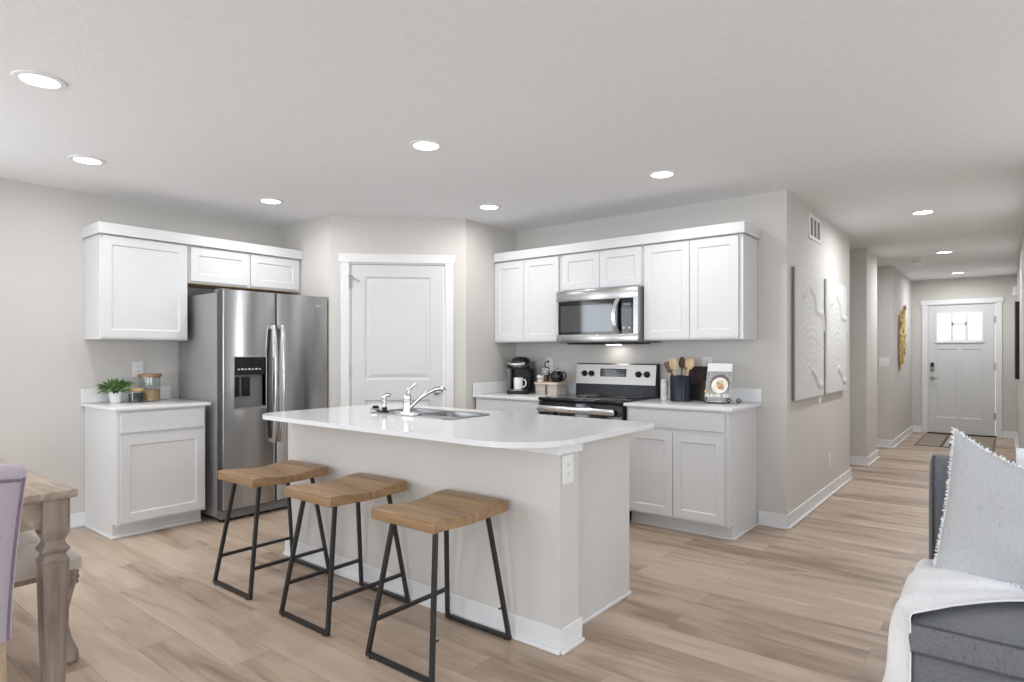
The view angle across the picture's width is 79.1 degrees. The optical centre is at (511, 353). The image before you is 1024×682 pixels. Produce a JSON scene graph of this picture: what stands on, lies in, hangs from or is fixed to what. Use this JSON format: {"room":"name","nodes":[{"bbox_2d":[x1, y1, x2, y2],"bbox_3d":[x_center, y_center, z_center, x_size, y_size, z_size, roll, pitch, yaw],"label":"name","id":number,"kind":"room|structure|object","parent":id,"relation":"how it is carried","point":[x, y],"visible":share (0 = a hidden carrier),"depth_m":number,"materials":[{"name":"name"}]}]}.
{"room":"open-plan kitchen","nodes":[
{"label":"open-plan kitchen","id":0,"kind":"room"},
{"bbox_2d":[0,178,280,513],"bbox_3d":[-3.913,0.038,3.642,0.100,2.440,8.815,0,0,39],"label":"wall","id":1,"kind":"structure","parent":0,"point":[46,360],"depth_m":4.41,"materials":[{"name":"beige paint"}]},
{"bbox_2d":[70,511,84,528],"bbox_3d":[-4.865,1.205,2.346,0.028,0.104,5.600,0,0,39],"label":"baseboard","id":2,"kind":"structure","parent":1,"relation":"attached to","point":[77,520],"depth_m":4.49,"materials":[{"name":"white paint"}]},
{"bbox_2d":[81,386,170,402],"bbox_3d":[-2.946,0.307,4.757,0.019,0.102,0.616,0,0,39],"label":"backsplash","id":3,"kind":"structure","parent":1,"relation":"attached to","point":[87,395],"depth_m":4.63,"materials":[{"name":"white stone"}]},
{"bbox_2d":[84,234,186,340],"bbox_3d":[-2.817,-0.475,4.668,0.328,0.740,0.595,0,0,39],"label":"upper cabinet","id":4,"kind":"object","parent":1,"relation":"attached to","point":[135,288],"visible":1,"depth_m":4.52,"materials":[{"name":"white paint"}]},
{"bbox_2d":[133,361,142,376],"bbox_3d":[-2.905,0.118,4.818,0.008,0.120,0.075,0,0,39],"label":"wall outlet","id":5,"kind":"object","parent":1,"relation":"attached to","point":[137,365],"visible":0.98,"depth_m":4.81,"materials":[{"name":"white plastic"}]},
{"bbox_2d":[187,245,299,293],"bbox_3d":[-2.325,-0.698,5.285,0.328,0.295,0.978,0,0,39],"label":"upper cabinet","id":6,"kind":"object","parent":1,"relation":"attached to","point":[207,268],"visible":0.94,"depth_m":5.13,"materials":[{"name":"white paint"}]},
{"bbox_2d":[82,221,302,259],"bbox_3d":[-2.509,-0.885,5.039,0.351,0.078,1.594,0,0,39],"label":"crown molding","id":7,"kind":"structure","parent":6,"relation":"attached to","point":[99,227],"depth_m":4.76,"materials":[{"name":"white paint"}]},
{"bbox_2d":[281,216,329,407],"bbox_3d":[-1.823,0.038,5.580,0.750,2.440,0.100,0,0,39],"label":"wall","id":8,"kind":"structure","parent":0,"point":[312,237],"depth_m":5.45,"materials":[{"name":"beige paint"}]},
{"bbox_2d":[330,216,465,408],"bbox_3d":[-0.987,0.038,5.422,1.167,2.440,0.100,0,0,-6],"label":"wall","id":9,"kind":"structure","parent":0,"point":[348,234],"depth_m":5.37,"materials":[{"name":"beige paint"}]},
{"bbox_2d":[348,264,443,406],"bbox_3d":[-1.000,0.237,5.359,0.812,2.018,0.106,0,0,-6],"label":"door","id":10,"kind":"structure","parent":9,"relation":"in","point":[397,311],"depth_m":5.38,"materials":[{"name":"white paint"}]},
{"bbox_2d":[339,253,454,407],"bbox_3d":[-0.994,0.198,5.410,0.992,2.120,0.122,0,0,-6],"label":"door frame","id":11,"kind":"structure","parent":9,"relation":"attached to","point":[345,259],"depth_m":5.35,"materials":[{"name":"white paint"}]},
{"bbox_2d":[466,219,516,408],"bbox_3d":[-0.218,0.038,5.748,0.100,2.440,0.715,0,0,39],"label":"wall","id":12,"kind":"structure","parent":0,"point":[486,359],"depth_m":5.61,"materials":[{"name":"beige paint"}]},
{"bbox_2d":[473,381,507,393],"bbox_3d":[-0.149,0.307,5.727,0.019,0.102,0.618,0,0,39],"label":"backsplash","id":13,"kind":"structure","parent":12,"relation":"attached to","point":[501,386],"depth_m":5.64,"materials":[{"name":"white stone"}]},
{"bbox_2d":[6,432,1015,681],"bbox_3d":[1.788,1.298,3.588,9.480,0.080,16.440,0,0,39],"label":"floor","id":14,"kind":"structure","parent":0,"point":[815,600],"depth_m":3.02,"materials":[{"name":"brown wood"}]},
{"bbox_2d":[0,464,26,681],"bbox_3d":[-1.792,0.781,1.777,0.658,0.956,0.526,0,0,39],"label":"dining chair","id":15,"kind":"object","parent":14,"relation":"on","point":[13,477],"visible":1,"depth_m":1.79,"materials":[{"name":"purple fabric"}]},
{"bbox_2d":[0,459,77,681],"bbox_3d":[-2.565,0.877,2.417,1.675,0.762,1.000,0,0,39],"label":"dining table","id":16,"kind":"object","parent":14,"relation":"on","point":[46,501],"visible":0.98,"depth_m":2.25,"materials":[{"name":"brown wood"}]},
{"bbox_2d":[14,530,82,661],"bbox_3d":[-2.325,1.012,2.702,1.107,0.491,0.457,0,0,39],"label":"tufted bench","id":17,"kind":"object","parent":14,"relation":"on","point":[25,569],"visible":0.42,"depth_m":2.51,"materials":[{"name":"fabric"}]},
{"bbox_2d":[84,406,204,539],"bbox_3d":[-2.704,0.820,4.569,0.628,0.874,0.601,0,0,39],"label":"base cabinet","id":18,"kind":"object","parent":14,"relation":"on","point":[145,469],"visible":0.96,"depth_m":4.36,"materials":[{"name":"white paint"}]},
{"bbox_2d":[81,386,210,410],"bbox_3d":[-2.693,0.319,4.570,0.647,0.126,0.638,0,0,39],"label":"countertop","id":19,"kind":"structure","parent":18,"relation":"on","point":[90,398],"depth_m":4.55,"materials":[{"name":"white stone"}]},
{"bbox_2d":[95,377,133,402],"bbox_3d":[-2.904,0.264,4.514,0.301,0.187,0.283,0,0,39],"label":"potted plant","id":20,"kind":"object","parent":19,"relation":"on","point":[116,396],"visible":1,"depth_m":4.49,"materials":[{"name":"green plant"}]},
{"bbox_2d":[129,388,143,401],"bbox_3d":[-2.784,0.305,4.591,0.108,0.105,0.107,0,0,39],"label":"glass jar","id":21,"kind":"object","parent":19,"relation":"on","point":[134,397],"visible":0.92,"depth_m":4.55,"materials":[{"name":"clear glass"}]},
{"bbox_2d":[137,374,161,400],"bbox_3d":[-2.761,0.254,4.725,0.160,0.206,0.159,0,0,39],"label":"glass canister","id":22,"kind":"object","parent":19,"relation":"on","point":[148,394],"visible":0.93,"depth_m":4.67,"materials":[{"name":"clear glass"}]},
{"bbox_2d":[179,288,327,521],"bbox_3d":[-2.111,0.385,5.147,0.781,1.745,0.922,0,0,39],"label":"refrigerator","id":23,"kind":"object","parent":14,"relation":"on","point":[250,355],"visible":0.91,"depth_m":4.82,"materials":[{"name":"grey metal"}]},
{"bbox_2d":[213,460,328,599],"bbox_3d":[-1.335,0.949,3.466,0.390,0.618,0.496,0,0,39],"label":"counter stool","id":24,"kind":"object","parent":14,"relation":"on","point":[288,471],"visible":0.98,"depth_m":3.40,"materials":[{"name":"brown wood"}]},
{"bbox_2d":[279,472,409,636],"bbox_3d":[-0.819,0.949,3.060,0.390,0.618,0.496,0,0,39],"label":"counter stool","id":25,"kind":"object","parent":14,"relation":"on","point":[356,488],"visible":1,"depth_m":3.00,"materials":[{"name":"brown wood"}]},
{"bbox_2d":[365,489,511,681],"bbox_3d":[-0.306,0.949,2.651,0.390,0.618,0.496,0,0,38],"label":"counter stool","id":26,"kind":"object","parent":14,"relation":"on","point":[445,510],"visible":1,"depth_m":2.59,"materials":[{"name":"brown wood"}]},
{"bbox_2d":[283,423,630,655],"bbox_3d":[-0.372,0.821,3.538,2.111,0.874,0.793,0,0,39],"label":"kitchen island","id":27,"kind":"object","parent":14,"relation":"on","point":[563,550],"visible":0.74,"depth_m":2.97,"materials":[{"name":"beige paint"}]},
{"bbox_2d":[262,403,653,447],"bbox_3d":[-0.406,0.370,3.464,2.105,0.024,1.060,0,0,39],"label":"island countertop","id":28,"kind":"structure","parent":27,"relation":"on","point":[499,429],"depth_m":3.10,"materials":[{"name":"white stone"}]},
{"bbox_2d":[393,383,445,414],"bbox_3d":[-0.553,0.259,3.604,0.328,0.183,0.124,0,0,15],"label":"kitchen faucet","id":29,"kind":"object","parent":28,"relation":"on","point":[407,407],"visible":1,"depth_m":3.60,"materials":[{"name":"silver metal"}]},
{"bbox_2d":[371,408,489,419],"bbox_3d":[-0.496,0.442,3.716,0.690,0.182,0.370,0,0,39],"label":"sink","id":30,"kind":"object","parent":28,"relation":"in","point":[426,413],"visible":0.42,"depth_m":3.73,"materials":[{"name":"metal"}]},
{"bbox_2d":[370,405,380,411],"bbox_3d":[-0.833,0.333,3.786,0.062,0.036,0.062,0,0,39],"label":"soap dispenser","id":31,"kind":"object","parent":30,"relation":"on","point":[375,408],"visible":1,"depth_m":3.77,"materials":[{"name":"silver metal"}]},
{"bbox_2d":[380,392,390,412],"bbox_3d":[-0.765,0.291,3.741,0.064,0.119,0.060,0,0,39],"label":"sprayer","id":32,"kind":"object","parent":30,"relation":"on","point":[384,397],"visible":1,"depth_m":3.73,"materials":[{"name":"silver metal"}]},
{"bbox_2d":[562,454,573,484],"bbox_3d":[0.240,0.493,2.651,0.008,0.125,0.085,0,0,39],"label":"island outlet","id":33,"kind":"object","parent":27,"relation":"attached to","point":[567,460],"visible":1,"depth_m":2.64,"materials":[{"name":"white plastic"}]},
{"bbox_2d":[566,461,570,477],"bbox_3d":[0.242,0.493,2.649,0.003,0.068,0.032,0,0,39],"label":"receptacle","id":34,"kind":"object","parent":33,"relation":"attached to","point":[568,463],"depth_m":2.65,"materials":[{"name":"white plastic"}]},
{"bbox_2d":[476,397,538,413],"bbox_3d":[0.141,0.820,5.523,0.727,0.874,0.613,0,0,39],"label":"base cabinet","id":35,"kind":"object","parent":14,"relation":"on","point":[492,404],"visible":0.09,"depth_m":5.27,"materials":[{"name":"white paint"}]},
{"bbox_2d":[472,381,575,400],"bbox_3d":[0.132,0.319,5.513,0.726,0.126,0.644,0,0,39],"label":"countertop","id":36,"kind":"structure","parent":35,"relation":"on","point":[498,390],"depth_m":5.55,"materials":[{"name":"white stone"}]},
{"bbox_2d":[507,357,534,393],"bbox_3d":[0.065,0.191,5.656,0.240,0.333,0.310,0,0,21],"label":"coffee maker","id":37,"kind":"object","parent":36,"relation":"on","point":[523,367],"visible":0.95,"depth_m":5.65,"materials":[{"name":"black plastic"}]},
{"bbox_2d":[514,377,526,389],"bbox_3d":[0.067,0.266,5.578,0.082,0.108,0.110,0,0,-40],"label":"mug","id":38,"kind":"object","parent":37,"relation":"on","point":[518,381],"visible":1,"depth_m":5.56,"materials":[{"name":"white ceramic"}]},
{"bbox_2d":[534,381,566,394],"bbox_3d":[0.344,0.303,5.507,0.250,0.108,0.160,0,0,39],"label":"wooden riser","id":39,"kind":"object","parent":36,"relation":"on","point":[545,388],"visible":0.98,"depth_m":5.44,"materials":[{"name":"brown wood"}]},
{"bbox_2d":[536,375,543,381],"bbox_3d":[0.253,0.220,5.520,0.068,0.058,0.070,0,0,39],"label":"teacup","id":40,"kind":"object","parent":39,"relation":"on","point":[539,378],"visible":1,"depth_m":5.50,"materials":[{"name":"white ceramic"}]},
{"bbox_2d":[540,360,549,380],"bbox_3d":[0.295,0.152,5.566,0.100,0.193,0.100,0,0,39],"label":"press","id":41,"kind":"object","parent":39,"relation":"on","point":[546,377],"visible":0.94,"depth_m":5.53,"materials":[{"name":"clear glass"}]},
{"bbox_2d":[534,381,566,384],"bbox_3d":[0.344,0.259,5.507,0.250,0.020,0.160,0,0,39],"label":"shelf","id":42,"kind":"object","parent":39,"relation":"attached to","point":[545,382],"depth_m":5.44,"materials":[{"name":"wood"}]},
{"bbox_2d":[548,367,565,381],"bbox_3d":[0.398,0.183,5.470,0.124,0.132,0.149,0,0,-17],"label":"teapot","id":43,"kind":"object","parent":39,"relation":"on","point":[556,375],"visible":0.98,"depth_m":5.43,"materials":[{"name":"black glass"}]},
{"bbox_2d":[550,371,563,381],"bbox_3d":[0.398,0.199,5.478,0.120,0.100,0.120,0,0,39],"label":"pot","id":44,"kind":"object","parent":43,"relation":"on","point":[556,376],"depth_m":5.43,"materials":[{"name":"black glass"}]},
{"bbox_2d":[537,363,659,517],"bbox_3d":[0.695,0.654,5.018,0.760,1.148,0.693,0,0,39],"label":"electric range","id":45,"kind":"object","parent":14,"relation":"on","point":[602,389],"visible":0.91,"depth_m":5.04,"materials":[{"name":"silver metal"}]},
{"bbox_2d":[538,394,658,404],"bbox_3d":[0.706,0.359,5.032,0.760,0.026,0.640,0,0,39],"label":"cooktop","id":46,"kind":"object","parent":45,"relation":"in","point":[568,399],"depth_m":4.92,"materials":[{"name":"black glass"}]},
{"bbox_2d":[627,406,757,540],"bbox_3d":[1.330,0.820,4.574,0.771,0.874,0.613,0,0,39],"label":"base cabinet","id":47,"kind":"object","parent":14,"relation":"on","point":[695,471],"visible":0.89,"depth_m":4.31,"materials":[{"name":"white paint"}]},
{"bbox_2d":[623,386,761,411],"bbox_3d":[1.330,0.319,4.557,0.795,0.126,0.644,0,0,39],"label":"countertop","id":48,"kind":"structure","parent":47,"relation":"on","point":[750,397],"depth_m":4.48,"materials":[{"name":"white stone"}]},
{"bbox_2d":[661,379,667,399],"bbox_3d":[1.191,0.276,4.845,0.060,0.163,0.060,0,0,39],"label":"pepper mill","id":49,"kind":"object","parent":48,"relation":"on","point":[664,382],"visible":1,"depth_m":4.82,"materials":[{"name":"white stone"}]},
{"bbox_2d":[670,375,690,401],"bbox_3d":[1.286,0.260,4.731,0.156,0.194,0.156,0,0,39],"label":"utensil crock","id":50,"kind":"object","parent":48,"relation":"on","point":[680,386],"visible":0.98,"depth_m":4.67,"materials":[{"name":"blue ceramic"}]},
{"bbox_2d":[663,361,673,375],"bbox_3d":[1.240,0.201,4.735,0.162,0.294,0.031,0,0,9],"label":"slotted turner","id":51,"kind":"object","parent":50,"relation":"in","point":[669,370],"visible":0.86,"depth_m":4.74,"materials":[{"name":"brown wood"}]},
{"bbox_2d":[669,358,677,375],"bbox_3d":[1.234,0.189,4.711,0.065,0.315,0.076,0,0,33],"label":"wooden spatula","id":52,"kind":"object","parent":50,"relation":"in","point":[672,362],"visible":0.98,"depth_m":4.69,"materials":[{"name":"brown wood"}]},
{"bbox_2d":[679,357,684,375],"bbox_3d":[1.304,0.183,4.759,0.038,0.326,0.041,0,0,-9],"label":"spoon","id":53,"kind":"object","parent":50,"relation":"in","point":[681,360],"visible":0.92,"depth_m":4.75,"materials":[{"name":"brown wood"}]},
{"bbox_2d":[685,358,694,375],"bbox_3d":[1.326,0.188,4.683,0.108,0.319,0.022,0,0,44],"label":"wooden spoon","id":54,"kind":"object","parent":50,"relation":"in","point":[689,363],"visible":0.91,"depth_m":4.67,"materials":[{"name":"brown wood"}]},
{"bbox_2d":[689,366,707,399],"bbox_3d":[1.474,0.226,4.775,0.240,0.261,0.086,0,0,39],"label":"cutting board","id":55,"kind":"object","parent":48,"relation":"on","point":[698,374],"visible":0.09,"depth_m":4.79,"materials":[{"name":"brown wood"}]},
{"bbox_2d":[701,397,741,403],"bbox_3d":[1.539,0.235,4.490,0.282,0.241,0.210,0,0,35],"label":"easel","id":56,"kind":"object","parent":48,"relation":"on","point":[727,399],"visible":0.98,"depth_m":4.40,"materials":[{"name":"black metal"}]},
{"bbox_2d":[704,363,732,402],"bbox_3d":[1.494,0.208,4.487,0.181,0.279,0.110,0,0,35],"label":"cookbook","id":57,"kind":"object","parent":56,"relation":"on","point":[719,375],"visible":1,"depth_m":4.48,"materials":[{"name":"white paper"}]},
{"bbox_2d":[704,374,729,392],"bbox_3d":[1.483,0.216,4.477,0.174,0.145,0.003,0,-19,35],"label":"picture","id":58,"kind":"object","parent":57,"relation":"attached to","point":[720,383],"depth_m":4.47},
{"bbox_2d":[914,434,995,450],"bbox_3d":[6.341,1.253,8.847,0.880,0.010,1.440,0,0,39],"label":"entry rug","id":59,"kind":"object","parent":14,"relation":"on","point":[926,439],"visible":0.7,"depth_m":8.85,"materials":[{"name":"beige fabric"}]},
{"bbox_2d":[909,454,1023,681],"bbox_3d":[2.245,0.819,1.491,2.108,0.876,0.750,0,0,39],"label":"sofa","id":60,"kind":"object","parent":14,"relation":"on","point":[983,642],"visible":0.51,"depth_m":1.82,"materials":[{"name":"grey fabric"}]},
{"bbox_2d":[882,558,1023,681],"bbox_3d":[1.548,0.995,1.909,0.713,0.535,0.586,0,0,39],"label":"throw blanket","id":61,"kind":"object","parent":60,"relation":"on","point":[927,588],"visible":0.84,"depth_m":1.94,"materials":[{"name":"white fabric"}]},
{"bbox_2d":[909,602,1023,677],"bbox_3d":[1.774,0.838,1.746,1.054,0.108,0.561,0,0,39],"label":"seat cushion","id":62,"kind":"object","parent":60,"relation":"on","point":[984,638],"depth_m":1.80,"materials":[{"name":"grey fabric"}]},
{"bbox_2d":[932,427,1023,587],"bbox_3d":[1.675,0.546,1.967,0.173,0.577,0.576,0,0,-40],"label":"throw pillow","id":63,"kind":"object","parent":60,"relation":"on","point":[982,530],"visible":0.88,"depth_m":2.05,"materials":[{"name":"grey fabric"}]},
{"bbox_2d":[1016,448,1023,467],"bbox_3d":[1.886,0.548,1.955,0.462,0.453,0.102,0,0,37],"label":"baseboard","id":64,"kind":"structure","parent":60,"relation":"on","point":[1019,451],"depth_m":2.12,"materials":[{"name":"paint"}]},
{"bbox_2d":[0,0,1023,280],"bbox_3d":[1.788,-1.232,3.588,9.480,0.100,16.440,0,0,39],"label":"ceiling","id":65,"kind":"structure","parent":0,"point":[872,114],"depth_m":3.04,"materials":[{"name":"white paint"}]},
{"bbox_2d":[11,70,66,89],"bbox_3d":[-2.037,-1.178,2.674,0.194,0.007,0.194,0,0,39],"label":"recessed light","id":66,"kind":"object","parent":65,"relation":"in","point":[36,79],"visible":1,"depth_m":2.67,"materials":[{"name":"white plastic"}]},
{"bbox_2d":[20,74,58,87],"bbox_3d":[-2.037,-1.180,2.674,0.136,0.003,0.136,0,0,39],"label":"diffuser","id":67,"kind":"object","parent":66,"relation":"attached to","point":[34,80],"depth_m":2.67,"materials":[{"name":"white plastic"}]},
{"bbox_2d":[68,155,105,165],"bbox_3d":[-2.588,-1.178,3.779,0.194,0.007,0.194,0,0,39],"label":"recessed light","id":68,"kind":"object","parent":65,"relation":"in","point":[87,160],"visible":1,"depth_m":3.77,"materials":[{"name":"white plastic"}]},
{"bbox_2d":[74,157,100,163],"bbox_3d":[-2.588,-1.180,3.779,0.136,0.003,0.136,0,0,39],"label":"diffuser","id":69,"kind":"object","parent":68,"relation":"attached to","point":[82,160],"depth_m":3.77,"materials":[{"name":"white"}]},
{"bbox_2d":[257,198,283,204],"bbox_3d":[-1.862,-1.178,4.786,0.194,0.007,0.194,0,0,39],"label":"recessed light","id":70,"kind":"object","parent":65,"relation":"in","point":[274,201],"visible":1,"depth_m":4.78,"materials":[{"name":"white"}]},
{"bbox_2d":[261,199,279,203],"bbox_3d":[-1.862,-1.180,4.786,0.136,0.003,0.136,0,0,39],"label":"diffuser","id":71,"kind":"object","parent":70,"relation":"attached to","point":[267,201],"depth_m":4.79,"materials":[{"name":"white"}]},
{"bbox_2d":[409,139,442,151],"bbox_3d":[-0.487,-1.178,3.510,0.194,0.007,0.194,0,0,39],"label":"recessed light","id":72,"kind":"object","parent":65,"relation":"in","point":[425,145],"visible":1,"depth_m":3.50,"materials":[{"name":"white plastic"}]},
{"bbox_2d":[414,142,437,149],"bbox_3d":[-0.487,-1.180,3.510,0.136,0.003,0.136,0,0,39],"label":"diffuser","id":73,"kind":"object","parent":72,"relation":"attached to","point":[417,145],"depth_m":3.52,"materials":[{"name":"white plastic"}]},
{"bbox_2d":[477,204,500,209],"bbox_3d":[-0.183,-1.178,4.982,0.194,0.007,0.194,0,0,39],"label":"recessed light","id":74,"kind":"object","parent":65,"relation":"in","point":[483,206],"visible":1,"depth_m":4.97,"materials":[{"name":"white"}]},
{"bbox_2d":[481,206,497,208],"bbox_3d":[-0.183,-1.180,4.982,0.136,0.003,0.136,0,0,39],"label":"diffuser","id":75,"kind":"object","parent":74,"relation":"attached to","point":[482,207],"depth_m":4.98,"materials":[{"name":"white"}]},
{"bbox_2d":[647,170,676,178],"bbox_3d":[0.986,-1.178,4.074,0.194,0.007,0.194,0,0,39],"label":"recessed light","id":76,"kind":"object","parent":65,"relation":"in","point":[659,174],"visible":1,"depth_m":4.07,"materials":[{"name":"white plastic"}]},
{"bbox_2d":[651,172,672,177],"bbox_3d":[0.986,-1.180,4.074,0.136,0.003,0.136,0,0,39],"label":"diffuser","id":77,"kind":"object","parent":76,"relation":"attached to","point":[653,174],"depth_m":4.07,"materials":[{"name":"white"}]},
{"bbox_2d":[913,260,926,263],"bbox_3d":[5.158,-1.164,7.846,0.150,0.036,0.150,0,0,39],"label":"smoke detector","id":78,"kind":"object","parent":65,"relation":"attached to","point":[914,261],"visible":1,"depth_m":7.81,"materials":[{"name":"white plastic"}]},
{"bbox_2d":[909,209,936,214],"bbox_3d":[3.422,-1.178,5.163,0.194,0.007,0.194,0,0,39],"label":"recessed light","id":79,"kind":"object","parent":65,"relation":"in","point":[929,211],"visible":1,"depth_m":5.16,"materials":[{"name":"white"}]},
{"bbox_2d":[913,211,932,213],"bbox_3d":[3.422,-1.180,5.163,0.136,0.003,0.136,0,0,39],"label":"diffuser","id":80,"kind":"object","parent":79,"relation":"attached to","point":[914,212],"depth_m":5.16,"materials":[{"name":"white"}]},
{"bbox_2d":[517,192,771,522],"bbox_3d":[0.962,0.038,5.328,2.470,2.440,0.100,0,0,39],"label":"wall","id":81,"kind":"structure","parent":0,"point":[751,360],"depth_m":4.84,"materials":[{"name":"beige paint"}]},
{"bbox_2d":[495,255,561,342],"bbox_3d":[0.228,-0.475,5.636,0.733,0.740,0.328,0,0,39],"label":"upper cabinet","id":82,"kind":"object","parent":81,"relation":"attached to","point":[525,290],"visible":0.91,"depth_m":5.50,"materials":[{"name":"white paint"}]},
{"bbox_2d":[546,358,552,370],"bbox_3d":[0.346,0.093,5.750,0.075,0.120,0.008,0,0,39],"label":"wall outlet","id":83,"kind":"object","parent":81,"relation":"attached to","point":[550,364],"visible":0.77,"depth_m":5.74,"materials":[{"name":"white plastic"}]},
{"bbox_2d":[535,381,575,393],"bbox_3d":[0.326,0.307,5.757,0.726,0.102,0.020,0,0,39],"label":"backsplash","id":84,"kind":"structure","parent":81,"relation":"attached to","point":[570,386],"depth_m":5.58,"materials":[{"name":"white stone"}]},
{"bbox_2d":[562,245,643,291],"bbox_3d":[0.815,-0.686,5.168,0.764,0.318,0.328,0,0,39],"label":"upper cabinet","id":85,"kind":"object","parent":81,"relation":"attached to","point":[619,267],"visible":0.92,"depth_m":5.02,"materials":[{"name":"white paint"}]},
{"bbox_2d":[556,286,659,344],"bbox_3d":[0.776,-0.299,5.119,0.758,0.446,0.451,0,0,39],"label":"microwave","id":86,"kind":"object","parent":85,"relation":"attached to","point":[605,316],"visible":0.99,"depth_m":4.96,"materials":[{"name":"grey metal"}]},
{"bbox_2d":[644,233,756,340],"bbox_3d":[1.413,-0.475,4.691,0.762,0.740,0.328,0,0,39],"label":"upper cabinet","id":87,"kind":"object","parent":81,"relation":"attached to","point":[702,289],"visible":1,"depth_m":4.53,"materials":[{"name":"white paint"}]},
{"bbox_2d":[494,221,759,262],"bbox_3d":[0.830,-0.885,5.144,2.278,0.078,0.351,0,0,39],"label":"crown molding","id":88,"kind":"structure","parent":87,"relation":"attached to","point":[740,227],"depth_m":4.81,"materials":[{"name":"white paint"}]},
{"bbox_2d":[702,357,711,365],"bbox_3d":[1.515,0.083,4.817,0.075,0.120,0.008,0,0,39],"label":"wall outlet","id":89,"kind":"object","parent":81,"relation":"attached to","point":[705,360],"visible":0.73,"depth_m":4.82,"materials":[{"name":"white plastic"}]},
{"bbox_2d":[668,386,761,402],"bbox_3d":[1.524,0.307,4.801,0.795,0.102,0.020,0,0,39],"label":"backsplash","id":90,"kind":"structure","parent":81,"relation":"attached to","point":[745,394],"depth_m":4.62,"materials":[{"name":"white stone"}]},
{"bbox_2d":[772,190,849,513],"bbox_3d":[2.648,0.038,5.380,0.100,2.440,2.285,0,0,39],"label":"wall","id":91,"kind":"structure","parent":0,"point":[805,431],"depth_m":4.71,"materials":[{"name":"beige paint"}]},
{"bbox_2d":[758,468,852,529],"bbox_3d":[2.047,1.205,5.860,1.693,0.104,2.341,0,0,39],"label":"baseboard","id":92,"kind":"structure","parent":91,"relation":"attached to","point":[769,519],"depth_m":4.75,"materials":[{"name":"white paint"}]},
{"bbox_2d":[792,266,824,400],"bbox_3d":[2.340,-0.149,4.872,0.048,0.985,0.865,0,0,39],"label":"relief panel","id":93,"kind":"object","parent":91,"relation":"attached to","point":[808,321],"visible":1,"depth_m":4.75,"materials":[{"name":"white paint"}]},
{"bbox_2d":[808,212,820,243],"bbox_3d":[2.487,-1.027,5.090,0.010,0.200,0.400,0,0,39],"label":"air vent","id":94,"kind":"object","parent":91,"relation":"in","point":[814,224],"visible":1,"depth_m":5.07,"materials":[{"name":"white plastic"}]},
{"bbox_2d":[824,279,847,393],"bbox_3d":[2.940,-0.149,5.624,0.048,0.985,0.860,0,0,39],"label":"relief panel","id":95,"kind":"object","parent":91,"relation":"attached to","point":[835,294],"visible":1,"depth_m":5.55,"materials":[{"name":"white paint"}]},
{"bbox_2d":[850,248,876,456],"bbox_3d":[3.539,0.038,7.743,1.675,2.440,0.720,0,0,39],"label":"wall","id":96,"kind":"structure","parent":0,"point":[863,263],"depth_m":7.01,"materials":[{"name":"beige paint"}]},
{"bbox_2d":[850,449,879,466],"bbox_3d":[3.545,1.205,7.729,1.703,0.104,0.762,0,0,39],"label":"baseboard","id":97,"kind":"structure","parent":96,"relation":"attached to","point":[854,460],"depth_m":7.00,"materials":[{"name":"white paint"}]},
{"bbox_2d":[877,265,911,439],"bbox_3d":[5.091,0.038,9.665,1.705,2.440,2.220,0,0,39],"label":"wall","id":98,"kind":"structure","parent":0,"point":[894,289],"depth_m":8.38,"materials":[{"name":"beige paint"}]},
{"bbox_2d":[879,358,888,366],"bbox_3d":[4.992,0.108,8.318,0.121,0.120,0.008,0,0,39],"label":"light switch","id":99,"kind":"object","parent":98,"relation":"attached to","point":[884,362],"visible":1,"depth_m":8.31,"materials":[{"name":"white plastic"}]},
{"bbox_2d":[877,426,913,448],"bbox_3d":[5.093,1.205,9.645,1.733,0.104,2.248,0,0,39],"label":"baseboard","id":100,"kind":"structure","parent":98,"relation":"attached to","point":[892,444],"depth_m":8.43,"materials":[{"name":"white paint"}]},
{"bbox_2d":[899,305,906,370],"bbox_3d":[5.628,-0.241,8.929,0.043,0.967,0.678,0,0,39],"label":"wall sculpture","id":101,"kind":"object","parent":98,"relation":"attached to","point":[902,331],"visible":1,"depth_m":8.89,"materials":[{"name":"gold metal"}]},
{"bbox_2d":[912,274,1016,431],"bbox_3d":[6.995,0.038,9.630,1.515,2.440,0.100,0,0,39],"label":"wall","id":102,"kind":"structure","parent":0,"point":[998,285],"depth_m":9.46,"materials":[{"name":"beige paint"}]},
{"bbox_2d":[927,303,996,437],"bbox_3d":[6.963,0.248,9.617,0.872,2.019,0.139,0,0,39],"label":"door","id":103,"kind":"structure","parent":102,"relation":"in","point":[961,373],"depth_m":9.60,"materials":[{"name":"white paint"}]},
{"bbox_2d":[920,297,1003,437],"bbox_3d":[6.975,0.203,9.632,1.046,2.110,0.122,0,0,39],"label":"door frame","id":104,"kind":"structure","parent":102,"relation":"attached to","point":[998,301],"depth_m":9.54,"materials":[{"name":"white paint"}]},
{"bbox_2d":[913,426,1015,438],"bbox_3d":[6.955,1.205,9.580,1.315,0.104,0.028,0,0,39],"label":"baseboard","id":105,"kind":"structure","parent":102,"relation":"attached to","point":[1005,434],"depth_m":9.25,"materials":[{"name":"white paint"}]},
{"bbox_2d":[1017,224,1023,447],"bbox_3d":[5.384,0.038,6.476,0.100,2.440,6.840,0,0,39],"label":"wall","id":106,"kind":"structure","parent":0,"point":[1020,272],"depth_m":6.38,"materials":[{"name":"beige paint"}]},
{"bbox_2d":[1013,286,1017,296],"bbox_3d":[7.089,-0.882,8.736,0.052,0.130,0.180,0,0,39],"label":"door chime","id":107,"kind":"object","parent":106,"relation":"attached to","point":[1015,288],"visible":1,"depth_m":8.66,"materials":[{"name":"white plastic"}]},
{"bbox_2d":[1014,301,1019,378],"bbox_3d":[6.251,-0.162,7.678,0.042,0.920,0.900,0,0,39],"label":"framed print","id":108,"kind":"object","parent":106,"relation":"attached to","point":[1017,303],"visible":1,"depth_m":7.32,"materials":[{"name":"black plastic"}]},
{"bbox_2d":[1014,306,1014,376],"bbox_3d":[6.251,-0.162,7.678,0.039,0.904,0.884,0,0,39],"label":"print","id":109,"kind":"object","parent":108,"relation":"attached to","point":[1014,306],"depth_m":7.92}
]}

